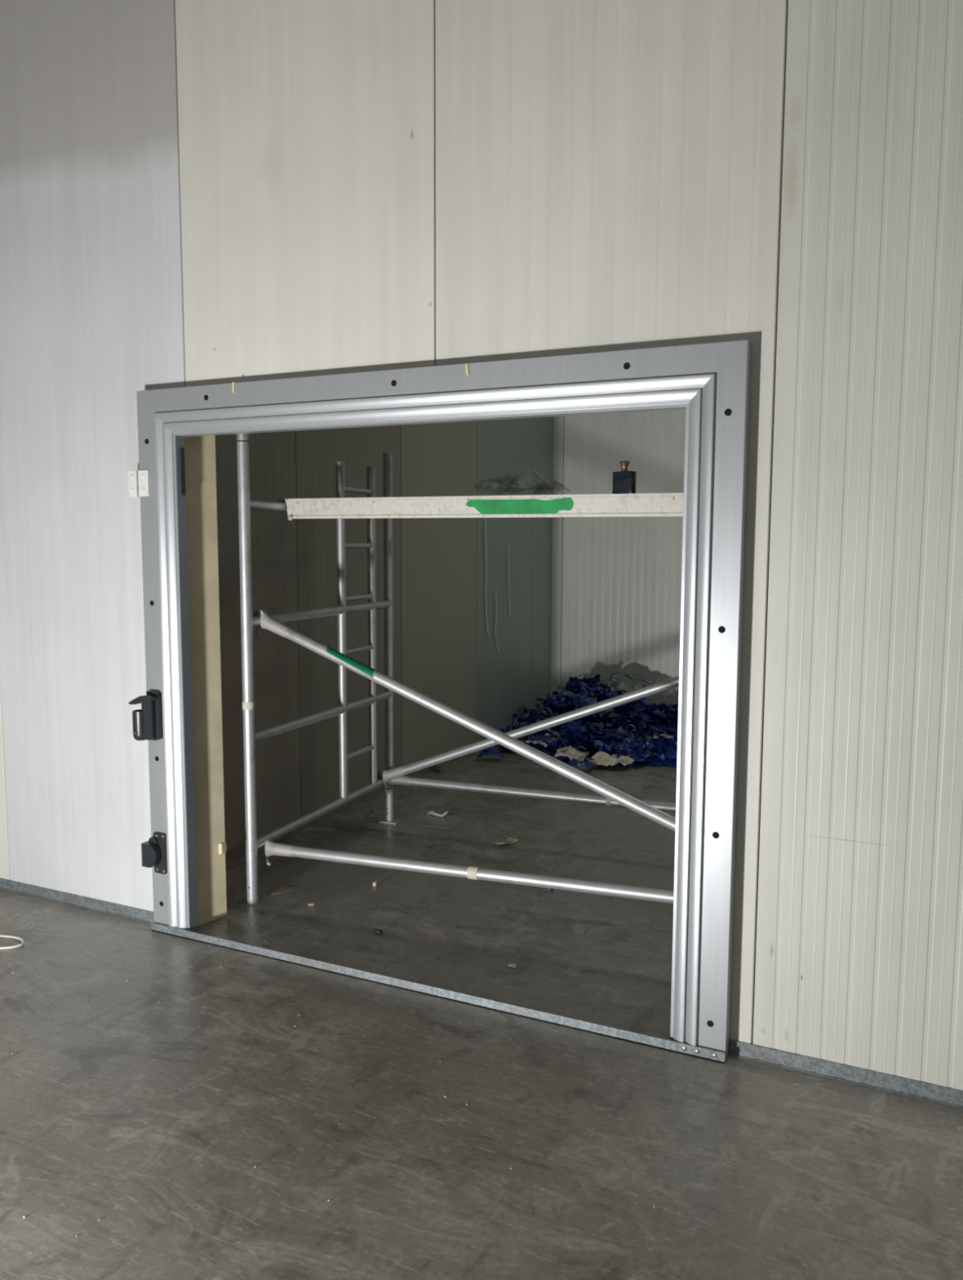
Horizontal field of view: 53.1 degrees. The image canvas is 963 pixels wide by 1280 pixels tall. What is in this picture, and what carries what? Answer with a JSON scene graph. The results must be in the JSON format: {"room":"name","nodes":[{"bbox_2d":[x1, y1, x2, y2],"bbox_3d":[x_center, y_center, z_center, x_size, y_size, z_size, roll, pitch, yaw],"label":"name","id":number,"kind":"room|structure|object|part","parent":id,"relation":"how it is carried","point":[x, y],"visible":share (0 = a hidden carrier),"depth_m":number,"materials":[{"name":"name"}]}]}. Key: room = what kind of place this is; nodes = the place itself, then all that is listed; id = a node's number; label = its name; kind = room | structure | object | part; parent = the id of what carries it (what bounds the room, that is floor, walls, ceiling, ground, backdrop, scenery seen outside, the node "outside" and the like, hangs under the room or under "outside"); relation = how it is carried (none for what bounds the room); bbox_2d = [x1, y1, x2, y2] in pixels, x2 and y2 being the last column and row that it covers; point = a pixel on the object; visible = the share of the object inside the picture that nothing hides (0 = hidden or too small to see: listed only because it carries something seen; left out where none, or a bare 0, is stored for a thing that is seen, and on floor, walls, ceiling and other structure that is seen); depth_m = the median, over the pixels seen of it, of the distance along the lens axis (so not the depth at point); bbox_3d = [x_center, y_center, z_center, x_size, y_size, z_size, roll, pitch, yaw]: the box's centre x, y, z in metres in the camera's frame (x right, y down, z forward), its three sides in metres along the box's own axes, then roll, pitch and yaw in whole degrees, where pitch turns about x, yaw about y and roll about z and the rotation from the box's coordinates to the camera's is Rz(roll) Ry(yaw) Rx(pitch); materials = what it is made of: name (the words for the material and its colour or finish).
{"room":"warehouse interior","nodes":[
{"label":"warehouse interior","id":0,"kind":"room"},
{"bbox_2d":[214,416,553,850],"bbox_3d":[-0.456,-0.823,6.000,0.100,3.400,4.684,3,7,25],"label":"wall","id":1,"kind":"structure","parent":0,"point":[443,651],"depth_m":5.64,"materials":[{"name":"plastic"}]},
{"bbox_3d":[-1.204,-0.663,4.433,0.100,3.400,1.039,3,7,25],"label":"panel","id":2,"kind":"part","parent":1,"relation":"part of","materials":[{"name":"plastic"}]},
{"bbox_3d":[-0.756,-0.759,5.372,0.100,3.400,1.045,3,7,25],"label":"panel","id":3,"kind":"part","parent":1,"relation":"part of","materials":[{"name":"plastic"}]},
{"bbox_2d":[225,737,488,864],"bbox_3d":[-0.403,0.846,6.145,0.030,0.050,4.687,3,7,25],"label":"baseboard","id":4,"kind":"structure","parent":1,"relation":"attached to","point":[235,853],"depth_m":5.36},
{"bbox_3d":[-0.304,-0.855,6.318,0.100,3.400,1.055,3,7,25],"label":"panel","id":5,"kind":"part","parent":1,"relation":"part of","materials":[{"name":"plastic"}]},
{"bbox_2d":[484,517,490,639],"bbox_3d":[0.041,-0.434,6.946,0.016,0.885,0.093,3,7,25],"label":"strip","id":6,"kind":"object","parent":1,"relation":"hanging from","point":[485,522],"visible":1,"depth_m":6.93,"materials":[{"name":"grey plastic"}]},
{"bbox_2d":[494,588,500,653],"bbox_3d":[0.116,-0.142,7.137,0.016,0.485,0.078,3,7,25],"label":"strip","id":7,"kind":"object","parent":1,"relation":"hanging from","point":[496,605],"visible":1,"depth_m":7.11,"materials":[{"name":"grey plastic"}]},
{"bbox_3d":[0.147,-0.951,7.261,0.100,3.400,1.039,3,7,25],"label":"panel","id":8,"kind":"part","parent":1,"relation":"part of","materials":[{"name":"plastic"}]},
{"bbox_2d":[506,546,511,615],"bbox_3d":[0.208,-0.447,7.297,0.016,0.530,0.060,3,7,25],"label":"strip","id":9,"kind":"object","parent":1,"relation":"hanging from","point":[508,550],"visible":1,"depth_m":7.29,"materials":[{"name":"grey plastic"}]},
{"bbox_3d":[0.460,-1.018,7.918,0.100,3.400,0.416,3,7,25],"label":"panel","id":10,"kind":"part","parent":1,"relation":"part of","materials":[{"name":"plastic"}]},
{"bbox_2d":[0,0,962,1090],"bbox_3d":[-0.105,-1.125,3.099,8.320,4.600,0.174,3,7,25],"label":"wall","id":11,"kind":"structure","parent":0,"point":[193,193],"depth_m":2.83,"materials":[{"name":"metal"}]},
{"bbox_3d":[-2.454,-1.248,4.207,1.037,4.598,0.172,3,7,25],"label":"panel","id":12,"kind":"part","parent":11,"relation":"part of","materials":[{"name":"plastic"}]},
{"bbox_2d":[0,877,154,923],"bbox_3d":[-2.579,1.023,4.396,2.947,0.043,0.012,3,7,25],"label":"baseboard","id":13,"kind":"structure","parent":11,"relation":"attached to","point":[129,912],"depth_m":3.96,"materials":[{"name":"metal"}]},
{"bbox_3d":[-1.510,-1.199,3.762,1.047,4.598,0.172,3,7,25],"label":"panel","id":14,"kind":"part","parent":11,"relation":"part of","materials":[{"name":"plastic"}]},
{"bbox_3d":[-0.569,-2.122,3.219,1.022,2.645,0.172,3,7,25],"label":"panel","id":15,"kind":"part","parent":11,"relation":"part of","materials":[{"name":"plastic"}]},
{"bbox_2d":[128,339,751,1063],"bbox_3d":[-0.298,0.155,3.162,2.231,2.040,0.129,3,7,25],"label":"door frame","id":16,"kind":"structure","parent":11,"relation":"in","point":[711,381],"depth_m":2.84,"materials":[{"name":"metal"}]},
{"bbox_2d":[132,709,145,740],"bbox_3d":[-1.277,0.319,3.611,0.057,0.110,0.057,3,7,25],"label":"handle","id":17,"kind":"object","parent":16,"relation":"on","point":[138,715],"depth_m":3.59,"materials":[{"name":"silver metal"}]},
{"bbox_3d":[-1.250,0.801,3.676,0.038,0.102,0.012,3,7,25],"label":"bumper plate","id":18,"kind":"part","parent":16,"relation":"part of","materials":[{"name":"black plastic"}]},
{"bbox_3d":[-0.277,1.154,3.264,2.186,0.031,0.036,3,7,25],"label":"sill","id":19,"kind":"part","parent":16,"relation":"part of","materials":[{"name":"metal"}]},
{"bbox_3d":[0.362,-1.101,2.878,1.040,4.598,0.172,3,7,25],"label":"panel","id":20,"kind":"part","parent":11,"relation":"part of","materials":[{"name":"plastic"}]},
{"bbox_2d":[728,1039,962,1107],"bbox_3d":[2.167,1.271,2.155,3.183,0.043,0.012,3,7,25],"label":"baseboard","id":21,"kind":"structure","parent":11,"relation":"attached to","point":[872,1078],"depth_m":2.69,"materials":[{"name":"metal"}]},
{"bbox_3d":[1.303,-1.052,2.433,1.038,4.598,0.172,3,7,25],"label":"panel","id":22,"kind":"part","parent":11,"relation":"part of","materials":[{"name":"plastic"}]},
{"bbox_2d":[0,745,962,1279],"bbox_3d":[-0.392,1.290,2.829,15.000,0.150,17.000,3,7,25],"label":"floor","id":23,"kind":"structure","parent":0,"point":[127,1113],"depth_m":2.60,"materials":[{"name":"concrete"}]},
{"bbox_2d":[0,934,24,949],"bbox_3d":[-2.022,1.124,3.592,0.644,0.012,0.151,0,6,-4],"label":"cable","id":24,"kind":"object","parent":23,"relation":"on","point":[1,935],"visible":1,"depth_m":3.58,"materials":[{"name":"white plastic"}]},
{"bbox_2d":[262,940,270,946],"bbox_3d":[-0.801,1.129,3.587,0.018,0.010,0.033,-5,8,-41],"label":"chip","id":25,"kind":"object","parent":23,"relation":"on","point":[265,943],"visible":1,"depth_m":3.58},
{"bbox_2d":[266,886,295,893],"bbox_3d":[-0.861,1.076,4.138,0.070,0.002,0.112,3,6,23],"label":"scrap","id":26,"kind":"object","parent":23,"relation":"on","point":[278,890],"visible":1,"depth_m":4.14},
{"bbox_2d":[368,809,378,817],"bbox_3d":[-0.583,0.940,5.222,0.062,0.043,0.012,3,7,25],"label":"wire loop","id":27,"kind":"object","parent":23,"relation":"on","point":[373,811],"visible":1,"depth_m":5.22,"materials":[{"name":"metal"}]},
{"bbox_2d":[373,928,382,934],"bbox_3d":[-0.397,1.117,3.693,0.033,0.015,0.021,3,7,25],"label":"pebble","id":28,"kind":"object","parent":23,"relation":"on","point":[378,931],"visible":1,"depth_m":3.69,"materials":[{"name":"stone"}]},
{"bbox_2d":[426,810,448,817],"bbox_3d":[-0.243,0.946,5.262,0.127,0.034,0.032,3,7,25],"label":"bracket","id":29,"kind":"object","parent":23,"relation":"on","point":[430,812],"visible":1,"depth_m":5.25,"materials":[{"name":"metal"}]},
{"bbox_2d":[432,763,443,771],"bbox_3d":[-0.283,0.831,6.291,0.062,0.050,0.056,2,6,20],"label":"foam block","id":30,"kind":"object","parent":23,"relation":"on","point":[438,767],"visible":0.81,"depth_m":6.27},
{"bbox_2d":[8,964,906,1236],"bbox_3d":[-0.707,1.259,2.365,3.216,0.004,1.706,3,7,25],"label":"crumbs","id":31,"kind":"object","parent":23,"relation":"on","point":[9,964],"visible":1,"depth_m":2.37,"materials":[{"name":"plastic"}]},
{"bbox_2d":[236,433,679,904],"bbox_3d":[0.403,-0.287,4.010,2.549,2.750,1.315,3,6,21],"label":"scaffold tower","id":32,"kind":"object","parent":23,"relation":"on","point":[611,796],"visible":0.52,"depth_m":4.03,"materials":[{"name":"metal"}]},
{"bbox_3d":[-0.490,0.864,5.151,0.039,0.202,0.039,3,6,21],"label":"adjustable leg","id":33,"kind":"part","parent":32,"relation":"part of","materials":[{"name":"metal"}]},
{"bbox_3d":[-0.486,0.969,5.160,0.100,0.008,0.080,3,6,21],"label":"plate","id":34,"kind":"part","parent":32,"relation":"part of","materials":[{"name":"metal"}]},
{"bbox_2d":[276,493,684,520],"bbox_3d":[0.385,-0.532,3.910,2.480,0.097,0.608,3,6,21],"label":"platform","id":35,"kind":"object","parent":32,"relation":"on","point":[642,504],"visible":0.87,"depth_m":3.73,"materials":[{"name":"white wood"}]},
{"bbox_2d":[612,460,636,493],"bbox_3d":[0.527,-0.599,3.553,0.082,0.121,0.039,5,8,39],"label":"bottle","id":36,"kind":"object","parent":35,"relation":"on","point":[624,481],"visible":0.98,"depth_m":3.54,"materials":[{"name":"blue glass"}]},
{"bbox_2d":[472,748,504,757],"bbox_3d":[0.054,0.776,6.611,0.201,0.071,0.151,3,7,25],"label":"scrap","id":37,"kind":"object","parent":23,"relation":"on","point":[491,753],"visible":0.98,"depth_m":6.57,"materials":[{"name":"blue plastic"}]},
{"bbox_2d":[494,836,519,844],"bbox_3d":[0.121,0.996,4.779,0.139,0.011,0.053,-6,8,-45],"label":"scrap","id":38,"kind":"object","parent":23,"relation":"on","point":[509,839],"visible":1,"depth_m":4.79,"materials":[{"name":"paper"}]},
{"bbox_2d":[507,962,518,968],"bbox_3d":[0.111,1.151,3.409,0.033,0.008,0.023,3,7,25],"label":"flake","id":39,"kind":"object","parent":23,"relation":"on","point":[510,965],"visible":1,"depth_m":3.40,"materials":[{"name":"plastic"}]},
{"bbox_2d":[543,887,553,891],"bbox_3d":[0.288,1.069,4.151,0.039,0.020,0.026,3,7,25],"label":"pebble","id":40,"kind":"object","parent":23,"relation":"on","point":[544,889],"visible":0.56,"depth_m":4.14,"materials":[{"name":"stone"}]},
{"bbox_2d":[568,760,592,768],"bbox_3d":[0.644,0.815,6.297,0.184,0.071,0.120,3,7,25],"label":"scrap","id":41,"kind":"object","parent":23,"relation":"on","point":[583,764],"visible":0.93,"depth_m":6.26,"materials":[{"name":"blue plastic"}]},
{"bbox_2d":[496,675,678,768],"bbox_3d":[1.295,0.552,6.963,2.309,0.475,1.589,3,7,25],"label":"heap","id":42,"kind":"object","parent":23,"relation":"on","point":[628,730],"depth_m":6.89,"materials":[{"name":"blue plastic"}]},
{"bbox_2d":[525,734,554,747],"bbox_3d":[0.446,0.725,6.932,0.287,0.096,0.145,2,6,19],"label":"scrap","id":43,"kind":"object","parent":42,"relation":"on","point":[530,740],"visible":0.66,"depth_m":6.90,"materials":[{"name":"beige plastic"}]},
{"bbox_3d":[0.505,0.653,6.992,0.261,0.131,0.012,5,8,41],"label":"film strip","id":44,"kind":"part","parent":42,"relation":"part of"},
{"bbox_2d":[555,745,593,760],"bbox_3d":[0.617,0.768,6.547,0.246,0.082,0.215,3,7,25],"label":"scrap","id":45,"kind":"object","parent":42,"relation":"on","point":[565,750],"visible":0.98,"depth_m":6.50,"materials":[{"name":"beige plastic"}]},
{"bbox_2d":[598,671,655,698],"bbox_3d":[1.084,0.360,7.431,0.454,0.239,0.386,-2,6,-19],"label":"bundle","id":46,"kind":"object","parent":42,"relation":"on","point":[620,682],"visible":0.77,"depth_m":7.37,"materials":[{"name":"plastic"}]},
{"bbox_3d":[1.342,0.671,6.525,0.365,0.043,0.034,3,7,29],"label":"film strip","id":47,"kind":"part","parent":42,"relation":"part of","materials":[{"name":"white plastic"}]},
{"bbox_2d":[586,750,632,766],"bbox_3d":[0.844,0.782,6.368,0.312,0.100,0.152,1,6,11],"label":"scrap","id":48,"kind":"object","parent":23,"relation":"on","point":[607,757],"visible":0.99,"depth_m":6.35,"materials":[{"name":"beige plastic"}]},
{"bbox_2d":[550,408,685,706],"bbox_3d":[2.947,-0.918,7.029,5.357,3.400,0.100,3,7,25],"label":"wall","id":49,"kind":"structure","parent":0,"point":[616,581],"depth_m":7.87,"materials":[{"name":"metal"}]},
{"bbox_3d":[0.612,-1.040,8.132,0.187,3.400,0.100,3,7,25],"label":"panel","id":50,"kind":"part","parent":49,"relation":"part of","materials":[{"name":"plastic"}]}
]}

